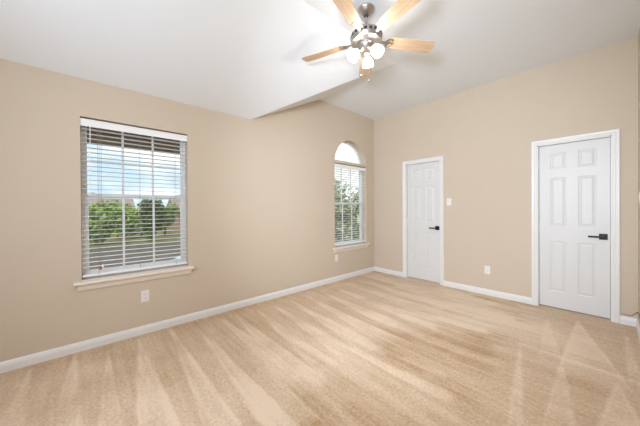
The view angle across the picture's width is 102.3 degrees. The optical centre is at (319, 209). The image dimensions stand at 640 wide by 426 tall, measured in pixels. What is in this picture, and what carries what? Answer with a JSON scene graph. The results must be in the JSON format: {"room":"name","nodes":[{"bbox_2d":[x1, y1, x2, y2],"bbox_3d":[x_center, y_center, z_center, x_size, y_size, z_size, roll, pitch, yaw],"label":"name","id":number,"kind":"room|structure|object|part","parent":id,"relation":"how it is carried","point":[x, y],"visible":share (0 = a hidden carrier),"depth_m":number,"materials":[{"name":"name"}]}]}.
{"room":"empty bedroom","nodes":[
{"label":"empty bedroom","id":0,"kind":"room"},
{"bbox_2d":[0,58,373,361],"bbox_3d":[-0.980,-0.244,3.439,5.400,3.183,0.160,-1,0,-42],"label":"wall","id":1,"kind":"structure","parent":0,"point":[260,191],"depth_m":2.83,"materials":[{"name":"beige paint"}]},
{"bbox_2d":[87,127,179,153],"bbox_3d":[-2.296,-1.052,2.840,2.650,0.580,0.698,-1,0,-42],"label":"roof eave","id":2,"kind":"object","parent":1,"relation":"attached to","point":[93,128],"visible":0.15,"depth_m":3.12},
{"bbox_2d":[73,125,194,291],"bbox_3d":[-1.841,-0.060,2.628,0.978,1.559,0.216,-1,0,-42],"label":"window","id":3,"kind":"structure","parent":1,"relation":"in","point":[93,282],"depth_m":2.58,"materials":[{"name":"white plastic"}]},
{"bbox_2d":[80,118,186,277],"bbox_3d":[-1.826,-0.108,2.614,0.876,1.435,0.082,-1,0,-42],"label":"window blind","id":4,"kind":"object","parent":3,"relation":"attached to","point":[83,122],"visible":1,"depth_m":2.56,"materials":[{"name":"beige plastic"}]},
{"bbox_3d":[-2.072,-0.094,2.408,0.002,1.387,0.055,-1,0,-42],"label":"ladder cord","id":5,"kind":"part","parent":4,"relation":"part of","materials":[{"name":"white fabric"}]},
{"bbox_3d":[-2.032,-0.110,2.390,0.014,1.299,0.004,-1,0,-42],"label":"lift cord","id":6,"kind":"part","parent":4,"relation":"part of","materials":[{"name":"white fabric"}]},
{"bbox_3d":[-1.829,0.599,2.625,0.868,0.020,0.052,-1,0,-42],"label":"rail","id":7,"kind":"part","parent":4,"relation":"part of","materials":[{"name":"white plastic"}]},
{"bbox_3d":[-1.833,-0.096,2.622,0.002,1.387,0.055,-1,0,-42],"label":"ladder cord","id":8,"kind":"part","parent":4,"relation":"part of","materials":[{"name":"white fabric"}]},
{"bbox_3d":[-1.594,-0.099,2.836,0.002,1.387,0.055,-1,0,-42],"label":"ladder cord","id":9,"kind":"part","parent":4,"relation":"part of","materials":[{"name":"white fabric"}]},
{"bbox_3d":[-1.898,-0.464,2.691,0.832,0.692,0.030,-1,0,-42],"label":"sash","id":10,"kind":"part","parent":3,"relation":"part of","materials":[{"name":"white plastic"}]},
{"bbox_3d":[-1.814,0.649,2.606,0.978,0.036,0.148,-1,0,-42],"label":"sill","id":11,"kind":"part","parent":3,"relation":"part of","materials":[{"name":"beige paint"}]},
{"bbox_3d":[-1.875,0.227,2.673,0.832,0.761,0.028,-1,0,-42],"label":"sash","id":12,"kind":"part","parent":3,"relation":"part of","materials":[{"name":"white plastic"}]},
{"bbox_2d":[141,290,148,302],"bbox_3d":[-1.775,0.877,2.614,0.072,0.116,0.009,-1,0,-42],"label":"electrical outlet","id":13,"kind":"object","parent":1,"relation":"attached to","point":[144,294],"visible":1,"depth_m":2.61,"materials":[{"name":"beige plastic"}]},
{"bbox_2d":[0,267,373,373],"bbox_3d":[-0.913,1.206,3.381,5.400,0.083,0.014,-1,0,-42],"label":"baseboard","id":14,"kind":"structure","parent":1,"relation":"attached to","point":[16,363],"depth_m":2.62,"materials":[{"name":"white paint"}]},
{"bbox_2d":[333,142,369,252],"bbox_3d":[0.540,-0.259,4.760,0.966,1.993,0.216,-1,0,-42],"label":"window","id":15,"kind":"structure","parent":1,"relation":"in","point":[347,247],"depth_m":4.87,"materials":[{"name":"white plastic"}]},
{"bbox_3d":[0.507,0.245,4.805,0.820,0.762,0.028,-1,0,-42],"label":"sash","id":16,"kind":"part","parent":15,"relation":"part of","materials":[{"name":"white plastic"}]},
{"bbox_2d":[334,163,365,245],"bbox_3d":[0.552,-0.088,4.751,0.864,1.432,0.068,-1,0,-42],"label":"window blind","id":17,"kind":"object","parent":15,"relation":"attached to","point":[359,169],"visible":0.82,"depth_m":4.72,"materials":[{"name":"beige plastic"}]},
{"bbox_3d":[0.553,0.618,4.758,0.856,0.020,0.052,-1,0,-42],"label":"rail","id":18,"kind":"part","parent":17,"relation":"part of","materials":[{"name":"white plastic"}]},
{"bbox_3d":[0.493,-0.083,4.817,0.868,1.478,0.068,-1,0,-42],"label":"frame","id":19,"kind":"part","parent":15,"relation":"part of","materials":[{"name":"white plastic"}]},
{"bbox_3d":[0.568,0.668,4.739,0.966,0.036,0.148,-1,0,-42],"label":"sill","id":20,"kind":"part","parent":15,"relation":"part of","materials":[{"name":"beige paint"}]},
{"bbox_3d":[0.478,-1.061,4.823,0.861,0.389,0.033,-1,0,-42],"label":"arch frame","id":21,"kind":"part","parent":15,"relation":"part of","materials":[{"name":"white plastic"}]},
{"bbox_2d":[0,271,639,425],"bbox_3d":[0.235,1.247,2.173,5.500,0.001,3.346,-1,0,-42],"label":"floor","id":22,"kind":"structure","parent":0,"point":[374,348],"depth_m":2.04,"materials":[{"name":"beige carpet"}]},
{"bbox_2d":[0,0,639,119],"bbox_3d":[0.182,-1.556,2.127,5.400,0.739,3.346,-1,0,-42],"label":"ceiling","id":23,"kind":"structure","parent":0,"point":[240,58],"depth_m":2.46,"materials":[{"name":"white paint"}]},
{"bbox_2d":[302,0,434,81],"bbox_3d":[0.398,-1.459,2.271,1.215,0.657,1.272,-1,0,-42],"label":"ceiling fan","id":24,"kind":"object","parent":23,"relation":"hanging from","point":[366,38],"visible":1,"depth_m":2.24,"materials":[{"name":"brown wood"}]},
{"bbox_3d":[0.034,-1.512,2.500,0.450,0.006,0.136,0,12,29],"label":"blade","id":25,"kind":"part","parent":24,"relation":"part of","materials":[{"name":"brown wood"}]},
{"bbox_3d":[0.196,-1.510,1.922,0.136,0.006,0.450,14,7,29],"label":"blade","id":26,"kind":"part","parent":24,"relation":"part of","materials":[{"name":"brown wood"}]},
{"bbox_3d":[0.306,-1.377,2.280,0.057,0.068,0.049,-1,0,-42],"label":"bulb","id":27,"kind":"part","parent":24,"relation":"part of","materials":[{"name":"white glass"}]},
{"bbox_3d":[0.480,-1.516,2.718,0.136,0.006,0.450,-12,-2,9],"label":"blade","id":28,"kind":"part","parent":24,"relation":"part of","materials":[{"name":"brown wood"}]},
{"bbox_3d":[0.442,-1.378,2.397,0.058,0.068,0.048,-1,0,-42],"label":"bulb","id":29,"kind":"part","parent":24,"relation":"part of","materials":[{"name":"white glass"}]},
{"bbox_3d":[0.482,-1.378,2.216,0.048,0.068,0.061,-1,0,-42],"label":"bulb","id":30,"kind":"part","parent":24,"relation":"part of","materials":[{"name":"white glass"}]},
{"bbox_3d":[0.612,-1.512,1.913,0.136,0.006,0.450,13,-6,-27],"label":"blade","id":31,"kind":"part","parent":24,"relation":"part of","materials":[{"name":"brown wood"}]},
{"bbox_3d":[0.834,-1.516,2.374,0.450,0.006,0.136,0,-12,-11],"label":"blade","id":32,"kind":"part","parent":24,"relation":"part of","materials":[{"name":"brown wood"}]},
{"bbox_2d":[374,36,637,318],"bbox_3d":[2.235,-0.265,3.971,0.100,3.183,3.656,-1,0,-42],"label":"wall","id":33,"kind":"structure","parent":0,"point":[484,135],"depth_m":3.57,"materials":[{"name":"beige paint"}]},
{"bbox_2d":[402,156,443,285],"bbox_3d":[1.788,0.177,4.460,0.118,2.100,0.728,-1,0,-42],"label":"door","id":34,"kind":"structure","parent":33,"relation":"in","point":[422,179],"depth_m":4.45,"materials":[{"name":"white paint"}]},
{"bbox_2d":[447,198,450,205],"bbox_3d":[2.051,-0.123,4.095,0.011,0.116,0.072,-1,0,-42],"label":"light switch","id":35,"kind":"object","parent":33,"relation":"attached to","point":[448,199],"visible":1,"depth_m":4.09,"materials":[{"name":"beige plastic"}]},
{"bbox_2d":[485,266,489,273],"bbox_3d":[2.409,0.869,3.707,0.009,0.116,0.072,-1,0,-42],"label":"electrical outlet","id":36,"kind":"object","parent":33,"relation":"attached to","point":[487,268],"visible":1,"depth_m":3.70,"materials":[{"name":"beige plastic"}]},
{"bbox_2d":[374,267,636,326],"bbox_3d":[2.204,1.186,3.936,0.014,0.083,3.346,-1,0,-42],"label":"baseboard","id":37,"kind":"structure","parent":33,"relation":"attached to","point":[629,321],"depth_m":3.67,"materials":[{"name":"white paint"}]},
{"bbox_2d":[531,128,619,322],"bbox_3d":[3.019,0.176,3.085,0.118,2.100,0.746,-1,0,-42],"label":"door","id":38,"kind":"structure","parent":33,"relation":"in","point":[570,175],"depth_m":3.05,"materials":[{"name":"white paint"}]},
{"bbox_3d":[3.130,0.306,2.918,0.054,0.022,0.130,-1,0,-42],"label":"lever","id":39,"kind":"part","parent":38,"relation":"part of","materials":[{"name":"black metal"}]},
{"bbox_3d":[3.187,0.305,2.898,0.010,0.066,0.066,-1,0,-42],"label":"handle","id":40,"kind":"part","parent":38,"relation":"part of","materials":[{"name":"black metal"}]},
{"bbox_2d":[610,138,610,317],"bbox_3d":[2.309,-0.290,4.037,0.100,3.233,3.656,-1,0,-42],"label":"wall","id":41,"kind":"structure","parent":0,"point":[610,138],"depth_m":2.90,"materials":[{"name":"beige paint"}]},
{"bbox_2d":[638,28,639,324],"bbox_3d":[1.299,-0.270,0.780,5.550,3.233,0.150,-1,0,-42],"label":"wall","id":42,"kind":"structure","parent":0,"point":[639,28],"depth_m":2.64,"materials":[{"name":"beige paint"}]},
{"bbox_2d":[636,319,639,341],"bbox_3d":[1.309,1.205,0.898,5.400,0.083,0.014,-1,0,-42],"label":"baseboard","id":43,"kind":"structure","parent":42,"relation":"attached to","point":[637,321],"depth_m":2.55,"materials":[{"name":"white paint"}]},
{"label":"outside","id":44,"kind":"structure","parent":0,"visible":0},
{"bbox_2d":[89,220,179,247],"bbox_3d":[-42.454,4.051,68.875,140.000,0.250,87.000,-1,0,-42],"label":"lawn","id":45,"kind":"structure","parent":44,"point":[159,235],"depth_m":34.20,"materials":[{"name":"green plant"}]},
{"bbox_2d":[89,200,120,244],"bbox_3d":[-25.007,1.459,29.354,3.493,5.220,4.027,-1,0,-42],"label":"leafy tree","id":46,"kind":"object","parent":45,"relation":"on","point":[104,214],"visible":0.73,"depth_m":29.00,"materials":[{"name":"green plant"}]},
{"bbox_2d":[89,199,134,235],"bbox_3d":[-36.006,1.067,41.768,9.300,5.900,9.200,-1,0,-42],"label":"house","id":47,"kind":"structure","parent":45,"relation":"on","point":[91,201],"depth_m":42.00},
{"bbox_2d":[107,199,141,238],"bbox_3d":[-27.099,1.290,35.685,4.318,5.521,4.306,-1,0,-42],"label":"leafy tree","id":48,"kind":"object","parent":45,"relation":"on","point":[131,221],"visible":0.64,"depth_m":35.11,"materials":[{"name":"green plant"}]},
{"bbox_2d":[136,199,167,240],"bbox_3d":[-21.465,1.268,32.987,3.517,5.549,3.649,-1,0,-42],"label":"leafy tree","id":49,"kind":"object","parent":45,"relation":"on","point":[146,204],"visible":0.76,"depth_m":32.16,"materials":[{"name":"green plant"}]},
{"bbox_2d":[157,204,179,235],"bbox_3d":[-23.920,1.483,39.395,4.711,5.063,3.525,0,0,34],"label":"leafy tree","id":50,"kind":"object","parent":45,"relation":"on","point":[172,211],"visible":0.38,"depth_m":38.90,"materials":[{"name":"green plant"}]},
{"bbox_2d":[167,200,179,232],"bbox_3d":[-23.310,0.854,50.447,10.800,6.100,9.200,-1,0,-42],"label":"house","id":51,"kind":"structure","parent":45,"relation":"on","point":[177,228],"depth_m":45.37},
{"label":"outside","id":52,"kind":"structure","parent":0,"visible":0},
{"bbox_2d":[89,242,180,269],"bbox_3d":[-2.608,4.059,24.351,140.000,0.200,32.500,-1,0,-42],"label":"street","id":53,"kind":"structure","parent":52,"point":[157,245],"depth_m":23.31,"materials":[{"name":"grey asphalt"}]},
{"bbox_2d":[335,179,358,241],"bbox_3d":[1.204,0.899,17.969,4.318,6.672,4.571,-1,0,-42],"label":"tree","id":54,"kind":"object","parent":53,"relation":"on","point":[338,213],"visible":0.32,"depth_m":16.47,"materials":[{"name":"green plant"}]},
{"bbox_2d":[347,188,358,223],"bbox_3d":[3.159,0.936,22.678,3.876,6.113,3.991,-1,0,-42],"label":"tree","id":55,"kind":"object","parent":53,"relation":"on","point":[356,207],"visible":0.04,"depth_m":21.40,"materials":[{"name":"green plant"}]}
]}

